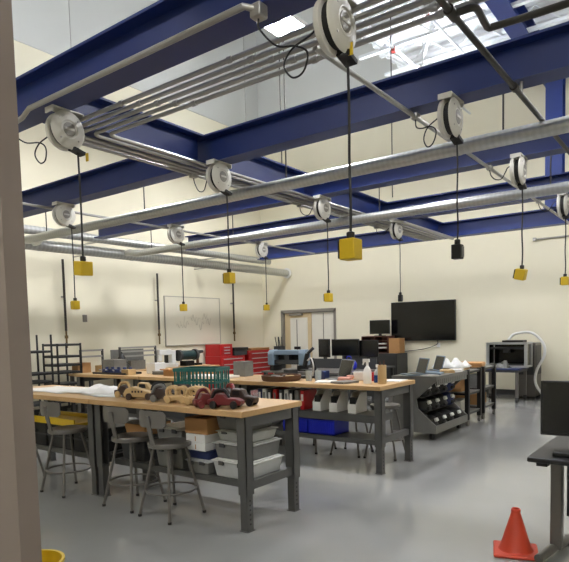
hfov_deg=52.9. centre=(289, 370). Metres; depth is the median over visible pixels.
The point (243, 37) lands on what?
rod
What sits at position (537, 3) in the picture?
joist
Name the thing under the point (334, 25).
reel
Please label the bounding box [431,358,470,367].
plastic wrap
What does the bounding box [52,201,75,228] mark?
reel
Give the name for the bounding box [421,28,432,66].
brace
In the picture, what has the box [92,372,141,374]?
tray
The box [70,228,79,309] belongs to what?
outlet
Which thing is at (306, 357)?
microscope
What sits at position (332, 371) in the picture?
side table
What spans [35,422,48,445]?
tool case
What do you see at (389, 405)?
stool
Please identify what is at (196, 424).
cardboard box
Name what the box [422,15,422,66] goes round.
rod
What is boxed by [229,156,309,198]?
cross beam
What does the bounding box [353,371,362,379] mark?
carton
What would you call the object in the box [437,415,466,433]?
shelf
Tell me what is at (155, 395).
model car
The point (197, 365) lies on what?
carton
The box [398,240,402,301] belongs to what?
outlet
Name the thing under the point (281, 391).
binder
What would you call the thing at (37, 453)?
stool
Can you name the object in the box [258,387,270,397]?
binder
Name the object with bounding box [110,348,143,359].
panel
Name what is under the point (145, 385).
model car
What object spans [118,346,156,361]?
frame
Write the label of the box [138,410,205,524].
stool
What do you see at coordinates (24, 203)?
conduit
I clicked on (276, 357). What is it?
plotter
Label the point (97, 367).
box
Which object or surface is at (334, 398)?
books
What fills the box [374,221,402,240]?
reel
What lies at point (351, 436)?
shelf
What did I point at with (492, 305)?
wall
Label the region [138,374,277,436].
workbench
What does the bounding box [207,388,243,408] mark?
model car
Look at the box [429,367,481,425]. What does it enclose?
rack
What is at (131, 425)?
cardboard box
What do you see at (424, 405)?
jar
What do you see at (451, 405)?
shelf
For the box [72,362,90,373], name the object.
box
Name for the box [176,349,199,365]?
grinder
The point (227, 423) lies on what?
storage tote
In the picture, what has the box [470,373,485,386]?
carton
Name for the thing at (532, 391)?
base cabinet
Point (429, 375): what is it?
paper stack
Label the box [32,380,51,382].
shelf
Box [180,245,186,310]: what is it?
outlet
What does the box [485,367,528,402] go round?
table
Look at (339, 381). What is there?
folder
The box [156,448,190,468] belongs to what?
storage tote
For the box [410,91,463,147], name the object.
reel
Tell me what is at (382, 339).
organiser
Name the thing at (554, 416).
monitor
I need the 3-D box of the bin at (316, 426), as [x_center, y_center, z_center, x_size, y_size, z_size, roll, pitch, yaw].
[0.447,0.624,6.537,0.352,0.165,0.334,2,5,36]
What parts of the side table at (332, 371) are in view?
leg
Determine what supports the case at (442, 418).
in the tool cart at (422, 423)
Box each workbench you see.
[33,385,149,495]
[74,371,176,418]
[89,397,301,532]
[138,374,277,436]
[238,378,414,474]
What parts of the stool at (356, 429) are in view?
leg, leg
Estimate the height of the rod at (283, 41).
7.440 m
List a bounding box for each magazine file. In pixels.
[313,389,331,410]
[329,390,347,411]
[348,391,366,413]
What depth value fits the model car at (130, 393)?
5.13 m
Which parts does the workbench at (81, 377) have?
leg, rail, leg, leg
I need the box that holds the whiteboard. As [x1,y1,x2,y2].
[163,296,220,345]
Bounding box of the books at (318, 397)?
[314,394,322,401]
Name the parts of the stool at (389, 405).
leg, seat, leg, leg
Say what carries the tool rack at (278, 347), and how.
on the floor
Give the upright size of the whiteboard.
1.200 m
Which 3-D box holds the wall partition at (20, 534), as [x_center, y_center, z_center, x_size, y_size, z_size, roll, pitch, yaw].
[-1.507,-4.118,2.108,1.100,11.000,0.079,2,5,36]
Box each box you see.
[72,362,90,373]
[95,365,101,371]
[125,419,171,433]
[127,360,145,368]
[127,408,136,413]
[160,368,194,376]
[161,411,199,418]
[164,355,168,362]
[185,414,219,434]
[232,347,247,354]
[389,338,404,352]
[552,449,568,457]
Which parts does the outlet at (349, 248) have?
cord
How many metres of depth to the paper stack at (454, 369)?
8.34 m
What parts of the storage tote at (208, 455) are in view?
lid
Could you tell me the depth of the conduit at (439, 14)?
3.96 m
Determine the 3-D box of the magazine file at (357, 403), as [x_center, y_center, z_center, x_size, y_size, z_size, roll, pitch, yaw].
[0.747,0.345,6.293,0.104,0.220,0.240,2,5,36]
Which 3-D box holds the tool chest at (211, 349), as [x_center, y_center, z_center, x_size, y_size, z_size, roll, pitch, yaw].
[-1.792,-0.527,14.633,0.550,0.300,0.450,2,5,36]
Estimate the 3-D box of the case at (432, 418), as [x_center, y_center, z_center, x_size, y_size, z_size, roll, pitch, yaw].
[1.901,0.698,7.851,0.282,0.188,0.274,2,5,36]
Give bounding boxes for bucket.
[41,549,64,561]
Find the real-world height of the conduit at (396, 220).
0.060 m
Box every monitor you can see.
[318,339,329,358]
[331,339,359,358]
[359,340,378,358]
[370,320,389,335]
[540,380,568,435]
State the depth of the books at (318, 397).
6.48 m
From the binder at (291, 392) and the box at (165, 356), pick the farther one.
the box at (165, 356)
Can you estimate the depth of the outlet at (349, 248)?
3.03 m
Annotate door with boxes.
[281,308,336,367]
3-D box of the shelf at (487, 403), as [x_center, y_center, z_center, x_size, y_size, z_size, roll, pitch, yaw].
[3.105,0.559,9.741,0.596,0.012,0.520,2,5,36]
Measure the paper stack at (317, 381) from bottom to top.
0.011 m
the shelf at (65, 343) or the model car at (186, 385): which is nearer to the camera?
the model car at (186, 385)
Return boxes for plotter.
[268,349,309,370]
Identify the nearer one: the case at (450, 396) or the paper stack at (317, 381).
the paper stack at (317, 381)
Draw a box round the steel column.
[543,78,565,208]
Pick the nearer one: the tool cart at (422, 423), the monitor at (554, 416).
the monitor at (554, 416)
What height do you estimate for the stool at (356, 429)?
0.893 m
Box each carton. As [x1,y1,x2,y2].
[102,359,126,368]
[121,369,135,374]
[146,362,164,373]
[186,433,220,442]
[188,441,215,451]
[197,365,218,373]
[233,361,252,376]
[284,369,297,373]
[314,370,328,378]
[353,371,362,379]
[451,379,464,391]
[454,397,464,409]
[455,392,485,404]
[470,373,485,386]
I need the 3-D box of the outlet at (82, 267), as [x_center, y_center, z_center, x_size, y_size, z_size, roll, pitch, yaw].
[-1.624,-1.206,4.446,0.128,0.942,0.111,2,5,36]
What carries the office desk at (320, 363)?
on the floor
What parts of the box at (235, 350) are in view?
lid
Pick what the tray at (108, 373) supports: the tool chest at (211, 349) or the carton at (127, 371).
the carton at (127, 371)
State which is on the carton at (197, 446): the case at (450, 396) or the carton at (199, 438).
the carton at (199, 438)
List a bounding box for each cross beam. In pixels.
[43,97,204,166]
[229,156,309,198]
[308,192,386,221]
[385,217,442,238]
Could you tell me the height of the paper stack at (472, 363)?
0.070 m
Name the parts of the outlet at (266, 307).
cord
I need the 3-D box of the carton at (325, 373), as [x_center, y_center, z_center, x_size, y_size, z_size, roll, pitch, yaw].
[0.393,0.049,6.915,0.144,0.102,0.120,2,5,36]
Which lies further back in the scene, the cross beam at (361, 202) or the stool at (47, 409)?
the cross beam at (361, 202)
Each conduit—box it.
[18,1,267,123]
[23,202,314,253]
[78,0,426,241]
[82,0,430,240]
[84,0,434,240]
[94,0,461,239]
[110,0,487,239]
[313,45,568,223]
[388,218,453,239]
[533,235,568,240]
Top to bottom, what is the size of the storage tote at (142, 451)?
0.240 m
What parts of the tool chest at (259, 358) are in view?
drawer, drawer, drawer, drawer, drawer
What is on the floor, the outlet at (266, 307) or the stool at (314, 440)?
the stool at (314, 440)
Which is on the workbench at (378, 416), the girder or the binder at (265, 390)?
the binder at (265, 390)
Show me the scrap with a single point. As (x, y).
(349, 377)
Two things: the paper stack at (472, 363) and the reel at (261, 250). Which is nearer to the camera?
the paper stack at (472, 363)
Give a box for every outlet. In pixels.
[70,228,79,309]
[73,153,92,275]
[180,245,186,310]
[223,194,235,283]
[263,258,269,310]
[323,221,332,301]
[338,60,361,260]
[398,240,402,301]
[451,141,463,259]
[513,188,527,280]
[560,217,568,285]
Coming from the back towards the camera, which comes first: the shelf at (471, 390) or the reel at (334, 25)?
the shelf at (471, 390)
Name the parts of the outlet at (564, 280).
cord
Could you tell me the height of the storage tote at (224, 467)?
0.150 m
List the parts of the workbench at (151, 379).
rail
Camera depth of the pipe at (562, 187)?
7.70 m
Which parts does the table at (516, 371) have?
leg, leg, leg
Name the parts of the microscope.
light arm, arm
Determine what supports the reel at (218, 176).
hanging from the steel beam at (539, 57)
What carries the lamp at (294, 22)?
hanging from the ceiling
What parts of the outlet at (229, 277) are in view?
cord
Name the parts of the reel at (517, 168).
pigtail cord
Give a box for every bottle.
[362,359,371,383]
[374,364,377,382]
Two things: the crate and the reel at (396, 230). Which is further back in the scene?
the reel at (396, 230)
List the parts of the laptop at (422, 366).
lid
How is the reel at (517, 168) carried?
hanging from the steel beam at (547, 146)
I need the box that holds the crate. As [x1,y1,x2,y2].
[173,366,229,391]
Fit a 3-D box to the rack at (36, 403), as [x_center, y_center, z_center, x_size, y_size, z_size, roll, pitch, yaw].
[-4.763,0.136,10.323,0.518,1.550,0.862,2,5,36]
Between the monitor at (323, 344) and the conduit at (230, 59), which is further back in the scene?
the monitor at (323, 344)
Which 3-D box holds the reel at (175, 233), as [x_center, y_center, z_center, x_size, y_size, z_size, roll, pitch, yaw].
[-1.792,-2.119,8.959,0.184,0.306,0.282,2,5,36]
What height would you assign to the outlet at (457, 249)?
0.885 m
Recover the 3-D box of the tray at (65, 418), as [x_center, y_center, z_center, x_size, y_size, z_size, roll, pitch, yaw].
[-2.405,0.514,6.167,0.840,0.070,0.360,2,5,36]
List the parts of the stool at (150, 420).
leg, post, backrest, leg, seat, leg, leg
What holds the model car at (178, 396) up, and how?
on the workbench at (266, 410)
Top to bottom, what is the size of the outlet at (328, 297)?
1.035 m
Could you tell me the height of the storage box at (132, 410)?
0.330 m
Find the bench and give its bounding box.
[66,364,210,410]
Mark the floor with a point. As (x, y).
(458, 492)
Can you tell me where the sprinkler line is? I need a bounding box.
[353,0,470,114]
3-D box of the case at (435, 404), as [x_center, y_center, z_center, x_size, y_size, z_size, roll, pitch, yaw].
[1.987,0.445,8.127,0.282,0.188,0.274,2,5,36]
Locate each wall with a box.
[12,0,263,409]
[256,7,568,389]
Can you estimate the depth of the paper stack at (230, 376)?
7.43 m
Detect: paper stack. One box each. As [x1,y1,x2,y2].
[152,370,162,374]
[191,374,239,378]
[247,347,269,350]
[314,380,336,382]
[387,379,407,381]
[420,374,438,376]
[451,368,463,371]
[460,361,484,366]
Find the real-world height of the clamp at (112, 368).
0.090 m
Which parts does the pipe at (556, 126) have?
hanger rod, hanger rod, hanger rod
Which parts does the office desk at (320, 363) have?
leg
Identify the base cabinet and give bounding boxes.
[519,342,540,398]
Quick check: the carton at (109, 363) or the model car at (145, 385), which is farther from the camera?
the carton at (109, 363)
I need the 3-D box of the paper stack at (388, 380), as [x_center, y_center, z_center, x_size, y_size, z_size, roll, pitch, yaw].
[1.181,0.111,6.427,0.210,0.008,0.290,1,5,30]
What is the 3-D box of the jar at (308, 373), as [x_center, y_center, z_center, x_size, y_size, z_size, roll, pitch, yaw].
[0.227,0.059,6.690,0.084,0.120,0.084,2,5,36]
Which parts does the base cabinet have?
panel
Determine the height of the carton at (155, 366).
0.162 m
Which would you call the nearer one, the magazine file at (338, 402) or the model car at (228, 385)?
the model car at (228, 385)
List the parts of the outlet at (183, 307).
cord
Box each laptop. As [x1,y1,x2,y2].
[325,359,354,379]
[400,358,429,375]
[427,355,445,371]
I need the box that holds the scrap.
[338,375,353,380]
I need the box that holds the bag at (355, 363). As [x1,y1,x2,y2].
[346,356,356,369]
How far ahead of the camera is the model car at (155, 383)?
5.20 m
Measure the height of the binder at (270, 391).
0.220 m
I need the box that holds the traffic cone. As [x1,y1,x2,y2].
[493,507,537,560]
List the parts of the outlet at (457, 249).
cord, plate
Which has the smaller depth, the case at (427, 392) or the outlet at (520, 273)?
the outlet at (520, 273)
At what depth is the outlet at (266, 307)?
10.94 m
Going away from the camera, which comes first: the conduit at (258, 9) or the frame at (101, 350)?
the conduit at (258, 9)
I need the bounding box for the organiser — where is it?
[361,336,394,352]
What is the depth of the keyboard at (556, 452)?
3.30 m
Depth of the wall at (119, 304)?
12.50 m
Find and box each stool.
[36,446,43,475]
[40,401,90,497]
[102,406,166,513]
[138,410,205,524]
[313,388,336,453]
[330,390,373,457]
[363,396,404,460]
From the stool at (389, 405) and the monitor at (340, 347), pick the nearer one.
the stool at (389, 405)
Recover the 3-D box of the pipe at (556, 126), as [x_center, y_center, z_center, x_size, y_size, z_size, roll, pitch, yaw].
[0.878,-2.137,5.565,13.271,0.536,0.598,2,5,36]
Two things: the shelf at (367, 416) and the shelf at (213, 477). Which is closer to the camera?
the shelf at (213, 477)
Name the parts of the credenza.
door, door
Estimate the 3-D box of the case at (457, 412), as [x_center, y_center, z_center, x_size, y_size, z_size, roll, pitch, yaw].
[2.417,0.638,8.549,0.282,0.188,0.274,2,5,36]
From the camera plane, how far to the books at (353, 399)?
6.21 m
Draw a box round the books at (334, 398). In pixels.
[331,395,339,402]
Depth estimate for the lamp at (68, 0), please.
8.74 m
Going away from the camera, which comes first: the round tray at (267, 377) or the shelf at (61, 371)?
the round tray at (267, 377)
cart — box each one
[391,370,467,439]
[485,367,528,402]
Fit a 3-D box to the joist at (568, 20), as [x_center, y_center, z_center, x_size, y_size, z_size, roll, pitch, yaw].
[6.265,-5.818,8.955,9.730,0.490,0.100,2,5,36]
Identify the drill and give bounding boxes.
[194,350,202,364]
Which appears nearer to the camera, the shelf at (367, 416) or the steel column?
the shelf at (367, 416)
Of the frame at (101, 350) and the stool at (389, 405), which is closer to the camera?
the stool at (389, 405)
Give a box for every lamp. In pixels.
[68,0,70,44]
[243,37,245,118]
[265,15,307,36]
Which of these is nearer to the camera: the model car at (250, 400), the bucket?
the bucket
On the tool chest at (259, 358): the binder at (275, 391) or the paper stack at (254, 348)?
the paper stack at (254, 348)
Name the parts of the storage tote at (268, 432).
lid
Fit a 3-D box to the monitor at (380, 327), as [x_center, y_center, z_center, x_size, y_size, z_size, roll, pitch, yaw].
[2.222,-1.047,14.055,0.520,0.390,0.180,1,5,31]
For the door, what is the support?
in the wall at (492, 305)
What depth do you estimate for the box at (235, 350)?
14.85 m
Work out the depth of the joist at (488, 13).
9.48 m
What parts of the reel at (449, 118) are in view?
pigtail cord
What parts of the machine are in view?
machine arm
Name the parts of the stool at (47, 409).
leg, post, backrest, leg, seat, leg, leg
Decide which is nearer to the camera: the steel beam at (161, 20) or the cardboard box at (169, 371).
the steel beam at (161, 20)
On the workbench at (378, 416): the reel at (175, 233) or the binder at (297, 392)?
the binder at (297, 392)
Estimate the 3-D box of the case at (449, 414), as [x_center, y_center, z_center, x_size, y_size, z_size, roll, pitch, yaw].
[2.245,0.658,8.316,0.282,0.188,0.274,2,5,36]
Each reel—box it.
[19,104,88,163]
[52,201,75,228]
[167,224,184,245]
[189,159,231,195]
[255,241,267,258]
[257,0,357,78]
[297,194,330,222]
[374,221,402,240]
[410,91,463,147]
[486,152,527,189]
[536,193,568,218]
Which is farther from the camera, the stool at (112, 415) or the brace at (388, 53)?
the brace at (388, 53)
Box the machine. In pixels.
[156,349,177,367]
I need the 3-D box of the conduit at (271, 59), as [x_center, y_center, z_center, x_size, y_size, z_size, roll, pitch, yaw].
[3.201,-2.140,5.776,6.780,0.042,7.640,2,5,36]
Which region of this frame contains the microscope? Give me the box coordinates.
[300,347,316,378]
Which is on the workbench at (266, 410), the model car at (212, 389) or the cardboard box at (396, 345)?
the model car at (212, 389)
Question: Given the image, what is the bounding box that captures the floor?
[36,387,568,561]
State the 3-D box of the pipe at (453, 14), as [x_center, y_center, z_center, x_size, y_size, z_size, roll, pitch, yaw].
[2.923,-1.958,3.592,2.632,0.122,6.500,2,5,36]
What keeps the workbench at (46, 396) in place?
on the floor
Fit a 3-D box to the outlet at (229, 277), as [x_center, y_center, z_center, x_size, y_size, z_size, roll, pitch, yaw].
[-0.629,-1.343,5.834,0.102,0.905,0.090,2,5,36]
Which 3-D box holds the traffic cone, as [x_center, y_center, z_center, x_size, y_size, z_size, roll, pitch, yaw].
[1.503,1.060,3.803,0.280,0.297,0.280,0,4,19]
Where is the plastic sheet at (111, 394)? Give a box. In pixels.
[85,393,122,396]
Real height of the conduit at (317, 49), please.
0.034 m
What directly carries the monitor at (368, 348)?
on the office desk at (320, 363)
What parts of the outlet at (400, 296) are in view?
cord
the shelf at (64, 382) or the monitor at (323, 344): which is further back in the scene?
the monitor at (323, 344)
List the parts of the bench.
leg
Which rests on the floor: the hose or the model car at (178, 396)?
the hose
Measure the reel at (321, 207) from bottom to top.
0.306 m
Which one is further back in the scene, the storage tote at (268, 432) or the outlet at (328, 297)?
the outlet at (328, 297)
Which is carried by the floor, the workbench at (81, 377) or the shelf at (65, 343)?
the workbench at (81, 377)
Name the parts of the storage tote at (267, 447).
lid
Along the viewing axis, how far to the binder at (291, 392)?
6.67 m
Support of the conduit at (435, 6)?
attached to the steel beam at (547, 146)
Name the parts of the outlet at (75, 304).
cord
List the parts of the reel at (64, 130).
pigtail cord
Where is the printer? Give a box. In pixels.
[486,340,532,367]
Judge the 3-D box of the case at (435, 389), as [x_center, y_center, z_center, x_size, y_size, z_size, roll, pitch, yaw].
[1.982,0.235,8.113,0.282,0.188,0.274,2,5,36]
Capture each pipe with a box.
[24,94,568,245]
[124,156,568,256]
[435,0,568,154]
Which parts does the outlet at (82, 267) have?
cord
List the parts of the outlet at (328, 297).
cord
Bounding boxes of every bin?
[283,417,309,432]
[308,418,348,435]
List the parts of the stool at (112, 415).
leg, post, backrest, seat, leg, leg, leg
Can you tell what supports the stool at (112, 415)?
on the floor
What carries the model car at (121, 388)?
on the workbench at (266, 410)
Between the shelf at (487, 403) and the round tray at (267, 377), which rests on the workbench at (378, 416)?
the round tray at (267, 377)
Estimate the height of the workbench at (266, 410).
0.920 m
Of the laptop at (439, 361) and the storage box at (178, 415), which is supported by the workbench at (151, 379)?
the storage box at (178, 415)
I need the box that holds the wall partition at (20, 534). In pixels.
[0,0,41,561]
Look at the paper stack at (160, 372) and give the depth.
8.33 m
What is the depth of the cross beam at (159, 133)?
5.30 m
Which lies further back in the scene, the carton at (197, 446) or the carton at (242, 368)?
the carton at (242, 368)
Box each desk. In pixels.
[301,358,394,396]
[527,436,568,561]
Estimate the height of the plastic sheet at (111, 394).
0.018 m
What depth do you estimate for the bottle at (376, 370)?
6.22 m
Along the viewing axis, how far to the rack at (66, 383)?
10.81 m
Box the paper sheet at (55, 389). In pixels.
[33,386,86,393]
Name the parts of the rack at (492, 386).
post, post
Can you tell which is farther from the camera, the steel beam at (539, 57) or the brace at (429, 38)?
the brace at (429, 38)
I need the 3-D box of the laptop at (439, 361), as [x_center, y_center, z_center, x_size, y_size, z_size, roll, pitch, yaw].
[2.111,-0.103,8.493,0.301,0.230,0.330,-2,4,-8]
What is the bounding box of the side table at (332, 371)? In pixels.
[261,367,375,409]
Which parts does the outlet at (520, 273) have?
cord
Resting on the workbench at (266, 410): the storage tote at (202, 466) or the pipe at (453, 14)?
the storage tote at (202, 466)
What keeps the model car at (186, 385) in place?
on the workbench at (266, 410)
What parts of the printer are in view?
dark panel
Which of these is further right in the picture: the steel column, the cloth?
the steel column
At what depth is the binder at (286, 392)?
6.71 m
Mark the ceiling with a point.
(433, 50)
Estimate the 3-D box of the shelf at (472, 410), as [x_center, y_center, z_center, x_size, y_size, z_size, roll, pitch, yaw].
[2.641,0.615,9.079,0.596,0.012,0.500,2,5,36]
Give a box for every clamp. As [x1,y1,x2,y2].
[105,367,114,372]
[112,367,120,372]
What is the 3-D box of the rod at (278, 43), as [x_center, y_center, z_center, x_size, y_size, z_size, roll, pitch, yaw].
[-0.184,-6.280,7.321,0.018,7.440,0.016,2,5,36]
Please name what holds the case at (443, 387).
on the tool cart at (422, 423)
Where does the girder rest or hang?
attached to the wall at (492, 305)
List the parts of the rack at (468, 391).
rail, post, post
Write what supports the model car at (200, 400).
on the workbench at (266, 410)
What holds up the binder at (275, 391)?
on the workbench at (378, 416)
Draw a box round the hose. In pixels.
[507,331,545,393]
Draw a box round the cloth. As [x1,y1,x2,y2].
[60,384,117,394]
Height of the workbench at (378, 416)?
0.920 m
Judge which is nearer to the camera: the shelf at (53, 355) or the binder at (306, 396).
the binder at (306, 396)
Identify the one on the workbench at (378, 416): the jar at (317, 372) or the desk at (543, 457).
the jar at (317, 372)
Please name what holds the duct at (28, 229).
attached to the wall at (119, 304)
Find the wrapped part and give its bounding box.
[489,360,510,367]
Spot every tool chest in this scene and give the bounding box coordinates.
[205,344,231,355]
[205,355,244,388]
[245,349,272,374]
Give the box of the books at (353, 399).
[350,396,358,403]
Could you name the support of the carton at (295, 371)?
on the workbench at (378, 416)
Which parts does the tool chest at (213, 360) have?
drawer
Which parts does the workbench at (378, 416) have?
leg, rail, leg, rail, rail, leg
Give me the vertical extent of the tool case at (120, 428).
0.250 m
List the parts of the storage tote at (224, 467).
lid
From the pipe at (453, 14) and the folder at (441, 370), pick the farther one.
the folder at (441, 370)
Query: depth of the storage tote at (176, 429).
4.98 m
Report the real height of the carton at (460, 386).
0.282 m
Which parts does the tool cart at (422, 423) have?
panel, panel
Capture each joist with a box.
[355,0,412,23]
[356,0,535,59]
[379,0,568,76]
[402,20,568,72]
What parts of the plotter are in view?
panel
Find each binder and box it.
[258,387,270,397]
[262,387,276,397]
[268,387,283,398]
[273,387,288,398]
[279,388,292,399]
[284,388,298,399]
[289,388,304,399]
[295,388,310,408]
[300,389,316,409]
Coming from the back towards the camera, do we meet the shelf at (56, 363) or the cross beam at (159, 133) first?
the shelf at (56, 363)
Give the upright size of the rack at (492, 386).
0.860 m
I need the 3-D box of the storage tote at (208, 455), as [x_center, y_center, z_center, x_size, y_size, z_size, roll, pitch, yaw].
[-0.678,0.687,4.858,0.260,0.080,0.280,2,5,36]
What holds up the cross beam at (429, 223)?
attached to the steel beam at (559, 177)
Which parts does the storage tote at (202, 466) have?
lid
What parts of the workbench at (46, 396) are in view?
leg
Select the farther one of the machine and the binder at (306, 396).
the machine
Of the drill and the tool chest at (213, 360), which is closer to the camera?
the drill
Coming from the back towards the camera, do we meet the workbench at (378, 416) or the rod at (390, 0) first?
the rod at (390, 0)
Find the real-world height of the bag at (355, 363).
0.257 m
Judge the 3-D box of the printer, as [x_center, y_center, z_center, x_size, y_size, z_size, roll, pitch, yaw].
[4.465,-0.348,11.625,0.790,0.540,0.450,2,5,36]
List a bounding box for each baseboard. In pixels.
[34,404,86,414]
[485,389,514,394]
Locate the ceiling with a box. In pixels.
[355,0,568,67]
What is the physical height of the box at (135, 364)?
0.202 m
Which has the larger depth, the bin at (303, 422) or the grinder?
the grinder
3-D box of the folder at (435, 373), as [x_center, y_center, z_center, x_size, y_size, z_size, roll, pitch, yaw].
[2.032,0.038,7.998,0.211,0.019,0.290,0,4,24]
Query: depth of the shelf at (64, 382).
10.81 m
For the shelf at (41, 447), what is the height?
0.050 m
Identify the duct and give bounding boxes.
[24,224,270,264]
[25,240,290,277]
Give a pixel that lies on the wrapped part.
(504, 364)
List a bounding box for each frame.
[79,349,103,371]
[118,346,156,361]
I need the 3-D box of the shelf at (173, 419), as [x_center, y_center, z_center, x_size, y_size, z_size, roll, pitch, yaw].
[-1.088,0.672,7.937,1.682,0.050,0.590,2,5,36]
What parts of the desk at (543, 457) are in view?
modesty panel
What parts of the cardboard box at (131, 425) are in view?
lid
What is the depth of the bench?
11.56 m
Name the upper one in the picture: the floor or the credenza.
the credenza
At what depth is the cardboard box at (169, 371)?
7.98 m
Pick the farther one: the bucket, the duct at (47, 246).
the duct at (47, 246)
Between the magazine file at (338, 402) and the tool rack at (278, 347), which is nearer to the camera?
the magazine file at (338, 402)
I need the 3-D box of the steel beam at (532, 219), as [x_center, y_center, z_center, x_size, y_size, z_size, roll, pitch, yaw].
[4.593,-2.614,9.667,13.150,0.280,0.200,2,5,36]
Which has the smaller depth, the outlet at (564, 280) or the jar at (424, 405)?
the outlet at (564, 280)
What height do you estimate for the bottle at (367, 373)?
0.268 m
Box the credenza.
[342,353,407,378]
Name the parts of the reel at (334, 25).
pigtail cord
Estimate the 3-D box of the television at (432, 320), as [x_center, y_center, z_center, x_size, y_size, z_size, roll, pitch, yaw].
[3.189,-1.189,13.675,1.620,0.940,0.101,2,5,36]
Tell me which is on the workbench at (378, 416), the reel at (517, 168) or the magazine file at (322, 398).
the magazine file at (322, 398)
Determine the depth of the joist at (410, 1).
8.77 m
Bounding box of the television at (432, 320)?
[391,299,455,340]
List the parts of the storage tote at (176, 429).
lid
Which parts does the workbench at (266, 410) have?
leg, rail, leg, rail, rail, leg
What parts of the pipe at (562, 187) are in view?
hanger rod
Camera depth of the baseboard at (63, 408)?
11.53 m
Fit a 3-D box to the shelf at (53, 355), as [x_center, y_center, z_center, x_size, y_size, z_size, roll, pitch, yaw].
[-4.328,-0.286,10.900,0.476,0.012,0.458,2,5,36]
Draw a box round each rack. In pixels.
[31,335,54,415]
[42,343,82,411]
[274,337,284,373]
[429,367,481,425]
[469,364,495,418]
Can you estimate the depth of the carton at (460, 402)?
8.88 m
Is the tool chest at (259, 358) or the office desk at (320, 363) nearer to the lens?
the office desk at (320, 363)
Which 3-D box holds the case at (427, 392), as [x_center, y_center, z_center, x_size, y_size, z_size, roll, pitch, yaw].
[1.810,0.256,7.880,0.282,0.188,0.274,2,5,36]
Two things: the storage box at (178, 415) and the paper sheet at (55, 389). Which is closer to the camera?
the paper sheet at (55, 389)
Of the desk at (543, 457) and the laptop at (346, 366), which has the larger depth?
the laptop at (346, 366)
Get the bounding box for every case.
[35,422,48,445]
[47,424,73,449]
[73,423,126,452]
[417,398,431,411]
[420,387,431,396]
[425,396,439,409]
[426,415,438,425]
[427,412,446,424]
[430,382,439,394]
[432,394,447,406]
[436,409,454,421]
[438,383,447,392]
[440,392,454,404]
[445,407,460,418]
[446,382,454,390]
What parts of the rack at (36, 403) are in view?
post, rail, rail, rail, post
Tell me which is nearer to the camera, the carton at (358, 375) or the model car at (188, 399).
the model car at (188, 399)
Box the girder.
[485,0,545,87]
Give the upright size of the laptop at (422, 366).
0.230 m
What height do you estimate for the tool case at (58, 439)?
0.250 m
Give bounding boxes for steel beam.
[16,0,316,132]
[22,21,568,217]
[94,133,568,238]
[185,172,568,250]
[257,207,568,260]
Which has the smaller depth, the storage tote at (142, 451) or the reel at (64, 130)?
the reel at (64, 130)
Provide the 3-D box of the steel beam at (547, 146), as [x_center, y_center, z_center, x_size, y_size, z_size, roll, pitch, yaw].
[1.962,-2.308,6.103,13.150,0.280,0.200,2,5,36]
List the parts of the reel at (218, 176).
pigtail cord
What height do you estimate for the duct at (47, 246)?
0.280 m
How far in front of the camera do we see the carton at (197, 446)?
4.71 m
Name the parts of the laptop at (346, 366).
lid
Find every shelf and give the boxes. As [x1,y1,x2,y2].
[32,372,51,373]
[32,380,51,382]
[36,444,87,458]
[44,343,79,344]
[45,363,80,364]
[46,355,79,356]
[46,370,80,372]
[46,381,76,384]
[115,457,281,486]
[128,413,136,417]
[166,417,184,421]
[271,424,374,444]
[299,408,391,423]
[419,389,452,412]
[450,389,479,392]
[463,408,479,412]
[470,402,493,405]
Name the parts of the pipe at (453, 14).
hanger rod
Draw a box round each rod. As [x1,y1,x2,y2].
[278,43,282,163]
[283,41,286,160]
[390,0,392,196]
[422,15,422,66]
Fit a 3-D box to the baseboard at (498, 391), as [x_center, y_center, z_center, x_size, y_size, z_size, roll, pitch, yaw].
[6.338,0.510,11.552,12.460,0.110,0.015,2,5,36]
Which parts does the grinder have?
motor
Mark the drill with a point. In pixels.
(200, 351)
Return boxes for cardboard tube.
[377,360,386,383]
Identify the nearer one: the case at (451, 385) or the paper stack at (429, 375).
the paper stack at (429, 375)
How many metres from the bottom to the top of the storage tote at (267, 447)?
0.140 m
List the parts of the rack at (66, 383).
post, post, rail, rail, rail, rail, rail, post, post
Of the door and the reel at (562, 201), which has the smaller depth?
the reel at (562, 201)
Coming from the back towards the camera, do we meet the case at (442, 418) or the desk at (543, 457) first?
the case at (442, 418)
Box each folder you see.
[331,380,358,383]
[426,372,443,374]
[439,369,454,372]
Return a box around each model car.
[114,381,130,397]
[123,386,151,399]
[137,382,150,389]
[149,383,174,401]
[150,381,174,391]
[163,385,189,403]
[177,384,191,394]
[183,386,209,404]
[192,388,218,408]
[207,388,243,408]
[210,388,223,394]
[224,383,234,394]
[230,388,258,406]
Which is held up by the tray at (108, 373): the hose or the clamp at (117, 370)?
the clamp at (117, 370)
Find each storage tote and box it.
[121,433,158,461]
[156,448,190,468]
[157,421,185,437]
[185,457,215,474]
[188,449,217,459]
[211,453,283,478]
[212,437,281,460]
[216,416,271,430]
[216,426,278,441]
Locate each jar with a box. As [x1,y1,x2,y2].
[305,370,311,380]
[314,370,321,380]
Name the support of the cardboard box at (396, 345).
on the credenza
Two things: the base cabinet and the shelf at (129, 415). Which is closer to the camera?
the shelf at (129, 415)
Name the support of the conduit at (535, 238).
attached to the wall at (492, 305)
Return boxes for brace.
[387,52,409,64]
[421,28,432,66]
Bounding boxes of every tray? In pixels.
[34,411,87,424]
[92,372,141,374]
[261,373,300,381]
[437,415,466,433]
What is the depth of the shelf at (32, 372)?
10.43 m

